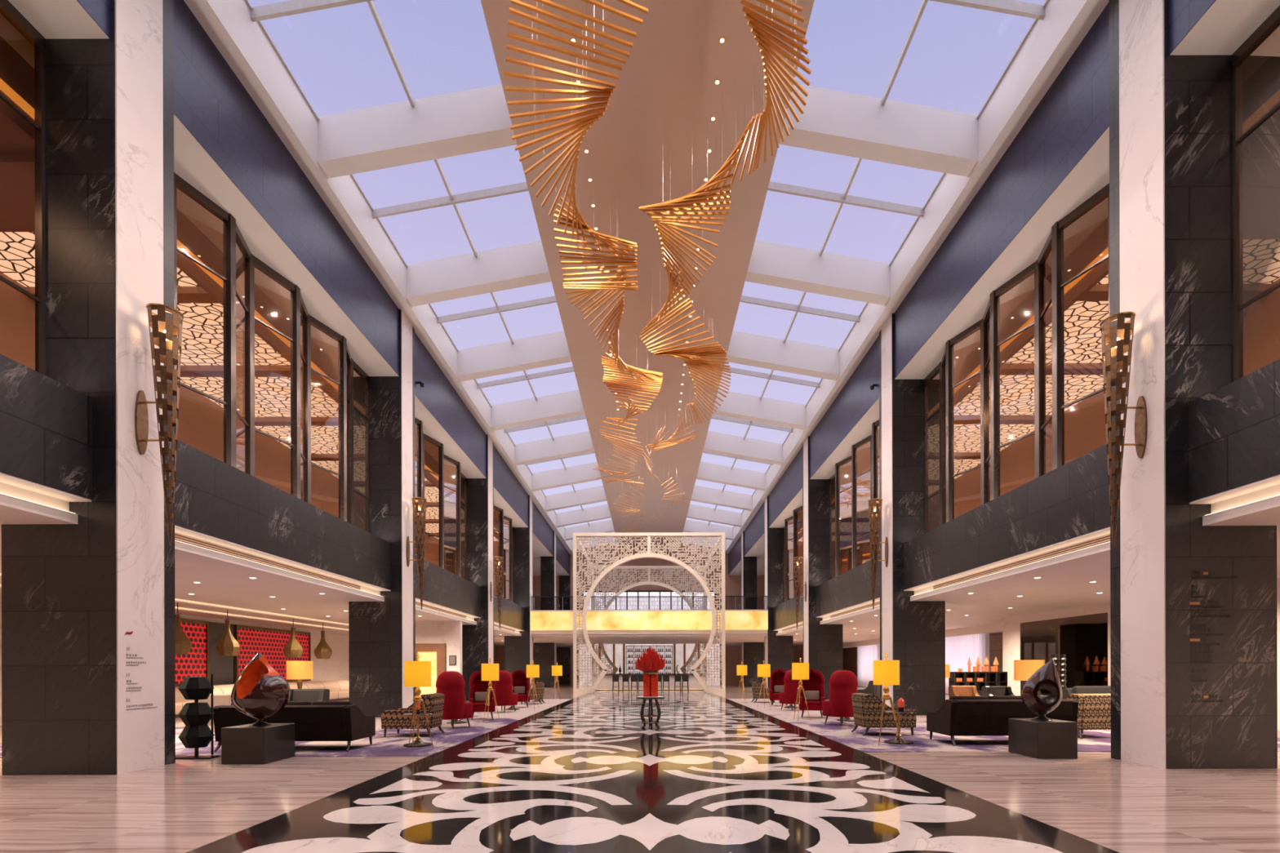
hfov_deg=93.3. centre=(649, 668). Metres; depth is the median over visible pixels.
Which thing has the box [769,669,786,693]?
hood
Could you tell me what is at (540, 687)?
armchair
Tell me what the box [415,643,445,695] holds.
portal
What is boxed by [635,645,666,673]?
bouquet
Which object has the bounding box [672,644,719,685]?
wall
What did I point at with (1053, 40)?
beam
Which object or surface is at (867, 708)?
armchair
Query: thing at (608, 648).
wall
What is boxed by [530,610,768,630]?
wall
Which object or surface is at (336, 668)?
wall
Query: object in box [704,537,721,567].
beam
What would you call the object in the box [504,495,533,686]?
pillar
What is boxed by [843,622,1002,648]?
trim
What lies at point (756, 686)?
armchair
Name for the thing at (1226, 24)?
soffit
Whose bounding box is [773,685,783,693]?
pillow
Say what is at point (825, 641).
pillar
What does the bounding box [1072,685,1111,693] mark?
cushion
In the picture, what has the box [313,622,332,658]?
pendant lamp
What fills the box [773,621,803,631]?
ceiling
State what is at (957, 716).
sofa
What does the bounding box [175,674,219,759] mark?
sculpture
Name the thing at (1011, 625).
wall
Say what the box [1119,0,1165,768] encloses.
column
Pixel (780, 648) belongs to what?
pillar
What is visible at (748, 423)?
window
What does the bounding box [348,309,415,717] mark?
pillar
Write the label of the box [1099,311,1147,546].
wall sconce
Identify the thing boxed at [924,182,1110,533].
window
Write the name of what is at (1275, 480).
molding
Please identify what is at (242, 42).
beam
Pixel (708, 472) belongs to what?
beam
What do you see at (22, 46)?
window
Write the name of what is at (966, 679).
box
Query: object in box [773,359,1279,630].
wall
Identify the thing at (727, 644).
ceiling
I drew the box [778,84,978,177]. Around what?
beam
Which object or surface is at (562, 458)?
window
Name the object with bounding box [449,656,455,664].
print
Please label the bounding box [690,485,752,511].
beam
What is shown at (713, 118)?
recessed light
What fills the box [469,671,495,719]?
chair
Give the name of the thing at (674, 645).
trim
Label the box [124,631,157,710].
wall directory
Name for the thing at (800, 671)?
lamp
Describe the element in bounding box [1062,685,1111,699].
sofa
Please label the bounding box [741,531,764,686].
pillar
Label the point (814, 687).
hood
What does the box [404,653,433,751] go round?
lamp
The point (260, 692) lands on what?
sculpture
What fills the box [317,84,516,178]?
beam
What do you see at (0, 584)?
trim
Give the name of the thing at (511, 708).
side table
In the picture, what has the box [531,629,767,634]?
floor
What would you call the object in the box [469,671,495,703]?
hood
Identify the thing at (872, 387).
security camera
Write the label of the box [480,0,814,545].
ceiling
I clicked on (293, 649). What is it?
pendant lamp
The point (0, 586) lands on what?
trim
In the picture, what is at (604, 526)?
beam
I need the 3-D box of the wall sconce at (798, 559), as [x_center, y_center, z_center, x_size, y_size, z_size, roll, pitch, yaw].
[7.294,-3.628,29.270,0.594,3.500,0.448,0,0,0]
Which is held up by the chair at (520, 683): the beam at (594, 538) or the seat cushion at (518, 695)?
the seat cushion at (518, 695)
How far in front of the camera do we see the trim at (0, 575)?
21.27 m
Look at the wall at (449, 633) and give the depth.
26.20 m
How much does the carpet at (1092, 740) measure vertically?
0.011 m
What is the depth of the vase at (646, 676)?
15.08 m
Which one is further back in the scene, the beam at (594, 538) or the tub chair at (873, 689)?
the beam at (594, 538)
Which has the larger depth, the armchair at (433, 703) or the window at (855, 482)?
the window at (855, 482)
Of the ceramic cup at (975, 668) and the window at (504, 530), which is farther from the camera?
the window at (504, 530)
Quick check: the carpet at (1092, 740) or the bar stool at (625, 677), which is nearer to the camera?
the carpet at (1092, 740)
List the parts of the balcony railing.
rail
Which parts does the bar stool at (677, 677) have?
backrest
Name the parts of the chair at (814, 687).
arm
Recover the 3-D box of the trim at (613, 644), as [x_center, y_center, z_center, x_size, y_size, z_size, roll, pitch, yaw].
[-3.001,-0.282,51.360,0.180,3.580,0.120,0,0,0]
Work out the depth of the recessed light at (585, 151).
13.97 m
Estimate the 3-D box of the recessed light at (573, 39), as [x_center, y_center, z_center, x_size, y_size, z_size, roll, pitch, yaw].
[-1.450,-11.958,11.520,0.130,0.012,0.130,0,0,0]
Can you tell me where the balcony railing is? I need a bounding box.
[530,595,767,609]
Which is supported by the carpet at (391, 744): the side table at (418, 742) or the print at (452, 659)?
the side table at (418, 742)
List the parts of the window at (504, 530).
pane, pane, pane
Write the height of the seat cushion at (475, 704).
0.080 m
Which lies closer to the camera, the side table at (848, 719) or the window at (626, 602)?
the side table at (848, 719)
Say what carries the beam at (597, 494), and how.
attached to the ceiling at (670, 71)
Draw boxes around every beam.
[183,0,573,554]
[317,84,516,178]
[406,240,551,306]
[457,330,571,381]
[491,390,585,431]
[514,431,594,465]
[532,462,601,491]
[545,485,606,511]
[555,504,611,527]
[564,520,614,540]
[572,532,617,551]
[576,537,594,567]
[680,537,725,551]
[683,519,733,540]
[686,504,742,527]
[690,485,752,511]
[696,461,765,490]
[702,431,782,465]
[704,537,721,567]
[712,389,806,430]
[724,0,1108,554]
[724,330,839,380]
[745,240,890,305]
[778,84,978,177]
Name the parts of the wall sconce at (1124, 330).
arm, arm, plate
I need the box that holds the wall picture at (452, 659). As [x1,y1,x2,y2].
[448,655,456,665]
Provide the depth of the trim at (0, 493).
8.11 m
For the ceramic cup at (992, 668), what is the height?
0.200 m
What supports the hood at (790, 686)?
attached to the chair at (788, 696)
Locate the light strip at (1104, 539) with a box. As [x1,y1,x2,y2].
[914,533,1110,595]
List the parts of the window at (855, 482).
pane, pane, pane, pane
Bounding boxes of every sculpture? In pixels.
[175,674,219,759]
[231,652,290,725]
[1021,659,1062,720]
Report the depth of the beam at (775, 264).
18.23 m
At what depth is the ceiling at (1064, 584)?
16.04 m
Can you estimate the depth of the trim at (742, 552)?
49.17 m
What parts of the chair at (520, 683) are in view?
arm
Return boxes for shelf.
[626,644,672,673]
[948,681,1007,682]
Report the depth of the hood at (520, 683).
23.45 m
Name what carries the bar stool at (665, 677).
on the floor at (184, 806)
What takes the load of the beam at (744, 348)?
attached to the ceiling at (670, 71)
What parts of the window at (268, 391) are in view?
pane, pane, pane, pane, pane, pane, pane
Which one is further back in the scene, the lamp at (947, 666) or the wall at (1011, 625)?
the wall at (1011, 625)
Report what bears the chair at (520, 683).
on the carpet at (391, 744)
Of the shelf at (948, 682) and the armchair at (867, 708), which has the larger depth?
the shelf at (948, 682)
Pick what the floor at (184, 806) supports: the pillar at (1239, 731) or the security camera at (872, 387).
the pillar at (1239, 731)
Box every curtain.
[857,644,879,687]
[945,633,989,693]
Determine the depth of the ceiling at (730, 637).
41.96 m
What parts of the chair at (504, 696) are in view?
arm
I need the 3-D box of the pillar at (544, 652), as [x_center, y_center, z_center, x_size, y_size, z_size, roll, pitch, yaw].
[-8.447,-4.769,49.090,1.630,12.580,1.080,0,0,0]
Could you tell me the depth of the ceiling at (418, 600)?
24.01 m
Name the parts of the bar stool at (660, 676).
backrest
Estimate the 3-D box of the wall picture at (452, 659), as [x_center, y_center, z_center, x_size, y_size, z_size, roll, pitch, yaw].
[-8.521,-0.349,26.183,0.300,0.420,0.034,0,0,0]
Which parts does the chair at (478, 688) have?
arm, arm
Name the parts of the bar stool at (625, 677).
backrest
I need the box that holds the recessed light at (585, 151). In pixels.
[583,149,589,154]
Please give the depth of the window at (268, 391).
13.35 m
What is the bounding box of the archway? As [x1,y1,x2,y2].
[573,532,725,693]
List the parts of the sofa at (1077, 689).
arm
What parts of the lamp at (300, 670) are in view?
stem, lamp shade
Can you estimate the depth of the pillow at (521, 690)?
23.35 m
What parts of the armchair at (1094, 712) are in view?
arm, leg, backrest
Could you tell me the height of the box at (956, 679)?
0.140 m
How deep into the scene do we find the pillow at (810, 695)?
18.25 m
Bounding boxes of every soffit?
[8,0,568,575]
[728,0,1279,575]
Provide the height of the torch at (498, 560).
3.500 m
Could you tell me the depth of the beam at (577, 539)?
40.91 m
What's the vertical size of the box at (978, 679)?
0.140 m
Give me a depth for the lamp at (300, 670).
21.97 m
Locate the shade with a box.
[417,702,420,709]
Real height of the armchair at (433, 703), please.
0.933 m
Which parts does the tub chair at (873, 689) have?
arm, backrest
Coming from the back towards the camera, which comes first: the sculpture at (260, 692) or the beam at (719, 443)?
the beam at (719, 443)
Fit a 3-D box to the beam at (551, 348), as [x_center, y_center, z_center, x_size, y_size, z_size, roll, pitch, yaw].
[-5.220,-12.068,23.345,4.420,1.782,0.450,0,0,0]
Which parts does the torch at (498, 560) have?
plate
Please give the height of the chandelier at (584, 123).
1.895 m
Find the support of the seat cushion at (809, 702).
on the chair at (814, 687)
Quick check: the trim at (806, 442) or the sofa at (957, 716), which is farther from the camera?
the trim at (806, 442)
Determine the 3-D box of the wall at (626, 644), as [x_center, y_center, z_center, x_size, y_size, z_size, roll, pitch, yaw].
[-0.001,-0.290,51.810,12.000,3.580,0.180,0,0,0]
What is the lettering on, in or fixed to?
attached to the pillar at (1239, 731)
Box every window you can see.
[0,0,45,375]
[173,172,369,533]
[244,0,414,120]
[350,159,528,267]
[414,417,466,579]
[428,292,556,351]
[474,366,573,407]
[493,505,514,602]
[504,414,586,446]
[524,451,595,475]
[582,590,715,609]
[702,451,773,474]
[711,414,792,445]
[721,484,755,496]
[723,366,822,406]
[739,291,867,351]
[767,157,946,266]
[782,506,802,602]
[828,419,879,579]
[881,0,1049,119]
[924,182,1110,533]
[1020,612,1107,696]
[1231,5,1279,382]
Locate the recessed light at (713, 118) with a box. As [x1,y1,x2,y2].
[710,115,715,121]
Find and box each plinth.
[221,723,294,764]
[1008,718,1077,759]
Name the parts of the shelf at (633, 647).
shelf, shelf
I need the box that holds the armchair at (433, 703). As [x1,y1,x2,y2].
[381,693,444,737]
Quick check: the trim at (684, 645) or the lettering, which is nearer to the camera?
the lettering
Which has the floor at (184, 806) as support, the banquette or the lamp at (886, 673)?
the banquette
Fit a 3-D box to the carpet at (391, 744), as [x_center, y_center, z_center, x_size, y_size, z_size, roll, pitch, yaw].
[-8.491,1.516,19.935,9.410,0.011,19.130,0,0,0]
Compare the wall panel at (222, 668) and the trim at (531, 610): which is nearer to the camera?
the wall panel at (222, 668)
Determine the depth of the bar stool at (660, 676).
40.19 m
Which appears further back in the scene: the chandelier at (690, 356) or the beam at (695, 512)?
the beam at (695, 512)
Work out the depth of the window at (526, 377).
25.75 m
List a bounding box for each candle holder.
[416,702,420,714]
[897,697,904,711]
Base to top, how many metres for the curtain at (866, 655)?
3.150 m
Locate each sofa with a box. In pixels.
[213,701,375,751]
[926,695,1078,746]
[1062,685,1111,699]
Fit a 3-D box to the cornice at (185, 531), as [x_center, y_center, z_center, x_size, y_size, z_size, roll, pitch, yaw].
[-8.161,-2.394,14.160,0.390,0.029,8.900,0,0,0]
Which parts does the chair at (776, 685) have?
arm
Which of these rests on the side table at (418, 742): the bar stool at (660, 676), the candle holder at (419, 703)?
the candle holder at (419, 703)
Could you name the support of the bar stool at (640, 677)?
on the floor at (184, 806)
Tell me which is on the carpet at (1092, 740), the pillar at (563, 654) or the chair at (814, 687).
the chair at (814, 687)
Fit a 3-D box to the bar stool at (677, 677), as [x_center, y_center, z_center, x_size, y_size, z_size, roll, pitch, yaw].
[1.902,0.944,40.432,0.448,1.098,0.484,0,0,0]
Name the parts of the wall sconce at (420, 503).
plate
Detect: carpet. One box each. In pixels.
[0,698,571,757]
[727,698,1279,752]
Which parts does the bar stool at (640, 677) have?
backrest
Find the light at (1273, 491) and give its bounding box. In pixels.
[1210,484,1279,513]
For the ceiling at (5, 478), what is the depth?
8.03 m
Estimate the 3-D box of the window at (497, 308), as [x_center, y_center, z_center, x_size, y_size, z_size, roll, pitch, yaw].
[-5.221,-12.423,20.902,4.420,0.972,4.435,0,0,0]
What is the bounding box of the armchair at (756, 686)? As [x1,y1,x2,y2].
[751,681,774,702]
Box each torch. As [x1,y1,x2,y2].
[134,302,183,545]
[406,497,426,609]
[489,556,502,630]
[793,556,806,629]
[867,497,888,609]
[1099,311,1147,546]
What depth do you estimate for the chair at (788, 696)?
21.03 m
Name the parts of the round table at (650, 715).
leg, leg, leg, leg, leg, leg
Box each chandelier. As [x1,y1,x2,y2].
[504,0,662,532]
[639,0,811,526]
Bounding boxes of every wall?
[0,353,524,631]
[0,593,349,725]
[76,0,569,575]
[415,621,462,674]
[493,543,803,684]
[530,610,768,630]
[578,644,626,686]
[626,644,672,645]
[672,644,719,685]
[728,0,1215,574]
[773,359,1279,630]
[843,632,1002,687]
[1002,615,1020,696]
[1020,577,1279,730]
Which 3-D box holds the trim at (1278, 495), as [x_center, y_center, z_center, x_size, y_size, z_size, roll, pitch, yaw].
[8.219,-2.249,4.450,0.070,0.013,8.900,0,0,0]
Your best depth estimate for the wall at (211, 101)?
13.17 m
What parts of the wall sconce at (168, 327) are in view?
plate, arm, arm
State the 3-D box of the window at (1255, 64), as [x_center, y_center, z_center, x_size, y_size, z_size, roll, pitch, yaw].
[8.489,-6.426,4.450,0.520,5.230,9.000,0,0,0]
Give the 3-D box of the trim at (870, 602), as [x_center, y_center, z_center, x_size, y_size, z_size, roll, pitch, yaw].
[8.149,-2.435,24.410,0.390,0.029,8.900,0,0,0]
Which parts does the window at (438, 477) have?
pane, pane, pane, pane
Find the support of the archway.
on the floor at (184, 806)
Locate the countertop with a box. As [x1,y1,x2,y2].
[591,673,708,690]
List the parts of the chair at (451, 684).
arm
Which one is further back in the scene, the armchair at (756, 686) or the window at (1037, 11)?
the armchair at (756, 686)
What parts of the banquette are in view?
seat, backrest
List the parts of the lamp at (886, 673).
rod, leg, stem, lamp shade, leg, rod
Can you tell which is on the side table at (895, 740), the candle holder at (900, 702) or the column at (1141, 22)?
the candle holder at (900, 702)
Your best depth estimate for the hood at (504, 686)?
20.44 m
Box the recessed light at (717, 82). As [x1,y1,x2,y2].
[714,79,720,85]
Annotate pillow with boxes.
[474,691,488,702]
[513,686,524,693]
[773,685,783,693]
[804,690,819,700]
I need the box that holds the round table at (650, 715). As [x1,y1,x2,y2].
[635,696,665,728]
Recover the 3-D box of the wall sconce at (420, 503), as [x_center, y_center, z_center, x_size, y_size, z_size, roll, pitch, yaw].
[-7.312,-3.592,19.020,0.594,3.500,0.448,0,0,0]
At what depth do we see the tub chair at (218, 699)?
14.15 m
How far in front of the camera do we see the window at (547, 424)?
30.64 m
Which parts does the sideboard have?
panel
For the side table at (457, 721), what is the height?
0.605 m
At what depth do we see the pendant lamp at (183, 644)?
18.12 m
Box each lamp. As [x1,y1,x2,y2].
[174,602,191,654]
[215,608,239,656]
[283,618,303,657]
[286,661,313,688]
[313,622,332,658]
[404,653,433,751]
[481,657,500,723]
[525,661,539,709]
[551,662,562,701]
[736,662,746,698]
[757,660,770,708]
[791,657,810,720]
[873,653,902,746]
[945,664,950,678]
[1013,659,1044,680]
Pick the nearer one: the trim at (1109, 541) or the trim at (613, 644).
the trim at (1109, 541)
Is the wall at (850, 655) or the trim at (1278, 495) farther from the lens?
the wall at (850, 655)
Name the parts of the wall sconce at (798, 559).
plate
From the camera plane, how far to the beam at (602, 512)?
47.55 m
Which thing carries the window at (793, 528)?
in the wall at (1070, 500)
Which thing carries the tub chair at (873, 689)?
on the carpet at (1092, 740)
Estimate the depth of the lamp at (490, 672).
16.43 m
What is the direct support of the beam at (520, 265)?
attached to the ceiling at (670, 71)
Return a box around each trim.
[0,493,74,513]
[0,573,348,625]
[0,575,348,626]
[0,583,348,630]
[0,586,348,631]
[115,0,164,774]
[175,540,379,595]
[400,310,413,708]
[487,435,493,663]
[529,496,533,688]
[530,609,768,611]
[554,531,556,687]
[598,644,600,673]
[613,644,614,670]
[622,644,625,673]
[673,644,675,673]
[683,644,685,671]
[741,532,743,686]
[764,496,768,688]
[803,436,808,662]
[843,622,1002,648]
[881,313,893,706]
[911,541,1110,596]
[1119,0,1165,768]
[1204,494,1279,515]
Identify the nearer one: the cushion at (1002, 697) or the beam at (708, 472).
the cushion at (1002, 697)
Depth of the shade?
11.72 m
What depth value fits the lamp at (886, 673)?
11.44 m
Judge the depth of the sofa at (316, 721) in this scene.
10.92 m
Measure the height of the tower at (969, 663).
0.560 m
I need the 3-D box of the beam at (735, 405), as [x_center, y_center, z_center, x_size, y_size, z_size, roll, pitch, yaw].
[5.160,-12.094,28.230,4.420,1.782,0.450,0,0,0]
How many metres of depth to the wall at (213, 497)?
11.18 m
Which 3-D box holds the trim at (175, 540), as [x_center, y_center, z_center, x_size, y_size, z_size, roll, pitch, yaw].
[-8.230,-2.208,14.160,0.070,0.013,8.900,0,0,0]
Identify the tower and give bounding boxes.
[967,657,971,671]
[975,656,981,671]
[983,656,989,671]
[993,657,998,671]
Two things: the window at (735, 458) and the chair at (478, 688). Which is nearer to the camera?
the chair at (478, 688)
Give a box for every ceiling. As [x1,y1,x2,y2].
[0,471,91,502]
[0,493,521,635]
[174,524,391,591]
[415,597,480,617]
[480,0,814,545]
[493,621,524,631]
[493,633,879,643]
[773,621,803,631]
[776,495,1279,635]
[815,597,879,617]
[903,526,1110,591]
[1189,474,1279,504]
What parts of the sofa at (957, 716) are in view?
arm, leg, backrest, arm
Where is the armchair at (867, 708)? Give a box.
[851,693,916,736]
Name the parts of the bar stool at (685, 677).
backrest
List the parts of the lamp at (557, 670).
lamp shade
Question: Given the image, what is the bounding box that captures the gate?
[591,565,706,685]
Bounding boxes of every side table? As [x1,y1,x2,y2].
[403,712,432,746]
[446,700,466,723]
[505,692,519,710]
[836,717,853,721]
[884,711,913,743]
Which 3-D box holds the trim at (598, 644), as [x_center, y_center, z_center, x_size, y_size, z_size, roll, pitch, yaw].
[-4.201,-0.280,51.360,0.180,3.580,0.120,0,0,0]
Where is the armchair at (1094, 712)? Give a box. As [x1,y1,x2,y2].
[1066,693,1111,739]
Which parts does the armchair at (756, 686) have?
backrest, arm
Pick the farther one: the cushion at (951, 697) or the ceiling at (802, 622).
the ceiling at (802, 622)
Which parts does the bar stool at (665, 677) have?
backrest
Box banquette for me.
[175,680,349,718]
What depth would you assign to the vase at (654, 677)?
15.09 m
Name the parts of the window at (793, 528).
pane, pane, pane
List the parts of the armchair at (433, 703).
leg, arm, arm, backrest, leg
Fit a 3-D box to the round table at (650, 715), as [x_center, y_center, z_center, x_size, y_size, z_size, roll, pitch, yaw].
[0.033,1.109,15.200,0.740,0.802,0.740,0,0,0]
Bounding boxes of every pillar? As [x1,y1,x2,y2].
[1,0,175,774]
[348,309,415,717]
[462,435,493,700]
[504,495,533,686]
[533,530,556,687]
[556,554,570,684]
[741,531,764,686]
[764,495,793,688]
[802,435,843,699]
[879,313,945,715]
[1108,0,1277,768]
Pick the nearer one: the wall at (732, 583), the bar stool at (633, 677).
the bar stool at (633, 677)
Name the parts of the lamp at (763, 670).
lamp shade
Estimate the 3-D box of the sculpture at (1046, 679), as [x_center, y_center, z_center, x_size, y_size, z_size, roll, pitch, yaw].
[6.722,0.358,10.373,0.649,1.040,0.386,0,0,3]
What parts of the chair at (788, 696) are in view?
arm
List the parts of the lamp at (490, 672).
stem, lamp shade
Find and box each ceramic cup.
[973,666,977,671]
[981,666,986,671]
[990,666,995,671]
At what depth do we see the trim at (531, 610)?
38.70 m
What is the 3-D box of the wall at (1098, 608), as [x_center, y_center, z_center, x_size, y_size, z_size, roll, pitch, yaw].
[14.949,-0.337,9.550,0.300,3.600,29.100,0,0,0]
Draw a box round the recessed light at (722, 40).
[719,36,725,44]
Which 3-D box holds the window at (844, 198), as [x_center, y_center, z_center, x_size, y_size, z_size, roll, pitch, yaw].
[5.159,-12.449,16.017,4.420,0.972,4.435,0,0,0]
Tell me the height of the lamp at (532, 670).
1.766 m
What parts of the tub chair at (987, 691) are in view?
arm, backrest, arm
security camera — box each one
[417,381,424,387]
[870,383,876,390]
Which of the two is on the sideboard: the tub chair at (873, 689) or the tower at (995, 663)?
the tower at (995, 663)
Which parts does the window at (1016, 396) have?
pane, pane, pane, pane, pane, pane, pane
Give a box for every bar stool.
[612,674,619,690]
[622,674,629,690]
[631,674,637,690]
[637,674,643,690]
[657,674,662,690]
[662,674,669,690]
[674,674,680,690]
[681,674,688,690]
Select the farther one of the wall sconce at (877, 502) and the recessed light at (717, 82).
the wall sconce at (877, 502)
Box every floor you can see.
[0,684,1279,852]
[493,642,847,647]
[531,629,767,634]
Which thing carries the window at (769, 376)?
attached to the ceiling at (670, 71)
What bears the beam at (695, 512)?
attached to the ceiling at (670, 71)
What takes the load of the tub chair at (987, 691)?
on the carpet at (1092, 740)
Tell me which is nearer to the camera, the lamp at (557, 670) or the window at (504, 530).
the lamp at (557, 670)
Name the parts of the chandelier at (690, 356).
rod, rod, rod, rod, rod, rod, rod, rod, rod, rod, rod, rod, rod, rod, rod, rod, rod, rod, rod, rod, rod, rod, rod, rod, rod, rod, rod, rod, rod, rod, rod, rod, rod, rod, rod, rod, rod, rod, rod, rod, rod, rod, rod, rod, rod, rod, rod, rod, rod, rod, rod, rod, rod, rod, rod, rod, rod, rod, rod, rod, rod, rod, rod, rod, rod, rod, rod, rod, rod, rod, rod, rod, rod, rod, rod, rod, rod, rod, rod, rod, rod, rod, rod, rod, rod, rod, rod, rod, rod, rod, rod, rod, rod, rod, rod, rod, rod, rod, rod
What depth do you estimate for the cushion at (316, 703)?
11.15 m
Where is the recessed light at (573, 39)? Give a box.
[569,37,576,42]
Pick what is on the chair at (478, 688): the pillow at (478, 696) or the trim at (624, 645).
the pillow at (478, 696)
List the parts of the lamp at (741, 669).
lamp shade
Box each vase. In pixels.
[643,673,649,697]
[650,674,657,697]
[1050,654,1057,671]
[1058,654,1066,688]
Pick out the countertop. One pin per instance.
(606, 684)
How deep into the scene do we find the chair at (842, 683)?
15.41 m
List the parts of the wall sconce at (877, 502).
plate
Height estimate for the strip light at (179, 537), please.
0.180 m
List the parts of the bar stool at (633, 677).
backrest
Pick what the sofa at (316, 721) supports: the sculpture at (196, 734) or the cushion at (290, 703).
the cushion at (290, 703)
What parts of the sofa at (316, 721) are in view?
arm, leg, backrest, leg, arm, leg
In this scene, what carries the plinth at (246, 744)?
on the floor at (184, 806)
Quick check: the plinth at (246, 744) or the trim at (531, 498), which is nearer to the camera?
the plinth at (246, 744)
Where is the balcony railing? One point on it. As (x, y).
(591, 596)
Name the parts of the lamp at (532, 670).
lamp shade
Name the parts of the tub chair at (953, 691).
arm, backrest, arm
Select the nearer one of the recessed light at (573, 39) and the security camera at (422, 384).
the recessed light at (573, 39)
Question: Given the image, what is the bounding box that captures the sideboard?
[948,671,1007,696]
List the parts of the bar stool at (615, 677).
backrest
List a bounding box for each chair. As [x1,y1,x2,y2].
[199,693,231,724]
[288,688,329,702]
[434,671,472,728]
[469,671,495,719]
[494,670,517,712]
[511,670,529,707]
[769,669,787,706]
[778,670,799,711]
[799,670,824,718]
[822,670,857,726]
[857,680,879,698]
[948,685,980,698]
[981,685,1014,697]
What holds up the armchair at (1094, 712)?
on the carpet at (1092, 740)
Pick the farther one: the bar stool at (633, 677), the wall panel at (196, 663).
the bar stool at (633, 677)
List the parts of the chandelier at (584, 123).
rod, rod, rod, rod, rod, rod, rod, rod, rod, rod, rod, rod, rod, rod, rod, rod, rod, rod, rod, rod, rod, rod, rod, rod, rod, rod, rod, rod, rod, rod, rod, rod, rod, rod, rod, rod, rod, rod, rod, rod, rod, rod, rod, rod, rod, rod, rod, rod, rod, rod, rod, rod, rod, rod, rod, rod, rod, rod, rod, rod, rod, rod, rod, rod, rod, rod, rod, rod, rod, rod, rod, rod, rod, rod, rod, rod, rod, rod, rod, rod, rod, rod, rod, rod, rod, rod, rod, rod, rod, rod, rod, rod, rod, rod, rod, rod, rod, rod, rod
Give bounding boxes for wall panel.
[175,618,208,685]
[208,622,234,684]
[234,624,311,683]
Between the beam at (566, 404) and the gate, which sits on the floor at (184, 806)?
the gate
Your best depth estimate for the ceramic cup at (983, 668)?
22.64 m
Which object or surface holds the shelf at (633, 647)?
on the floor at (184, 806)
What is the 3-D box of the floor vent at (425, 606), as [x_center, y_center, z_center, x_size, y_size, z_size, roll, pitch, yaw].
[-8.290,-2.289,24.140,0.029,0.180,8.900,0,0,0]
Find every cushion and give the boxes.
[286,701,311,705]
[311,701,352,705]
[473,702,491,706]
[517,694,527,697]
[803,700,820,704]
[948,696,986,699]
[986,695,1022,699]
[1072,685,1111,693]
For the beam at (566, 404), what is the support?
attached to the ceiling at (670, 71)
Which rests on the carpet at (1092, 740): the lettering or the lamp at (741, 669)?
the lamp at (741, 669)
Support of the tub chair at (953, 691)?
on the carpet at (1092, 740)
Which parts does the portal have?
panel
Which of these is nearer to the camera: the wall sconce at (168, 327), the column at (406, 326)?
the wall sconce at (168, 327)
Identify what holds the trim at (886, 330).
attached to the wall at (1073, 114)
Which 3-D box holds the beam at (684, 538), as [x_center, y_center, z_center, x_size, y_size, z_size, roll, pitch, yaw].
[5.160,-12.094,57.540,4.420,1.782,0.450,0,0,0]
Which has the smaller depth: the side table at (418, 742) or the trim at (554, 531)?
the side table at (418, 742)
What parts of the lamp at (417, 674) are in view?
rod, rod, leg, leg, stem, lamp shade, leg, rod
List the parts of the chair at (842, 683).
arm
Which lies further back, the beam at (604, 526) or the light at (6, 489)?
the beam at (604, 526)
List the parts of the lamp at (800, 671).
stem, lamp shade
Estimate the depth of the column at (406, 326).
19.02 m
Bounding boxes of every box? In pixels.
[955,678,962,681]
[965,678,973,681]
[976,677,982,681]
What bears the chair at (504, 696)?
on the carpet at (391, 744)
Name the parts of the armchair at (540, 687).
arm, backrest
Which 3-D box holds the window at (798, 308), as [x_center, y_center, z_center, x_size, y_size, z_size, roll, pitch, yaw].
[5.159,-12.449,20.902,4.420,0.972,4.435,0,0,0]
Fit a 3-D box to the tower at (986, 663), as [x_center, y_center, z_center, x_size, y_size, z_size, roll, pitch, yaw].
[12.720,-0.176,22.800,0.220,0.600,0.214,0,0,0]
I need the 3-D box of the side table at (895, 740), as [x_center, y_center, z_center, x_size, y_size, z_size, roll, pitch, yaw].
[4.953,1.161,12.000,0.540,0.605,0.540,0,0,0]
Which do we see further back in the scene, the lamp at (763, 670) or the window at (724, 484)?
the window at (724, 484)
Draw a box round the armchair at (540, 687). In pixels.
[520,682,544,704]
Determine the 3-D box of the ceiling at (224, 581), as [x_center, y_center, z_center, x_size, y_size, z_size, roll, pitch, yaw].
[-13.583,-2.116,16.800,10.845,0.140,43.600,0,0,0]
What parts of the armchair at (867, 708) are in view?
backrest, leg, arm, arm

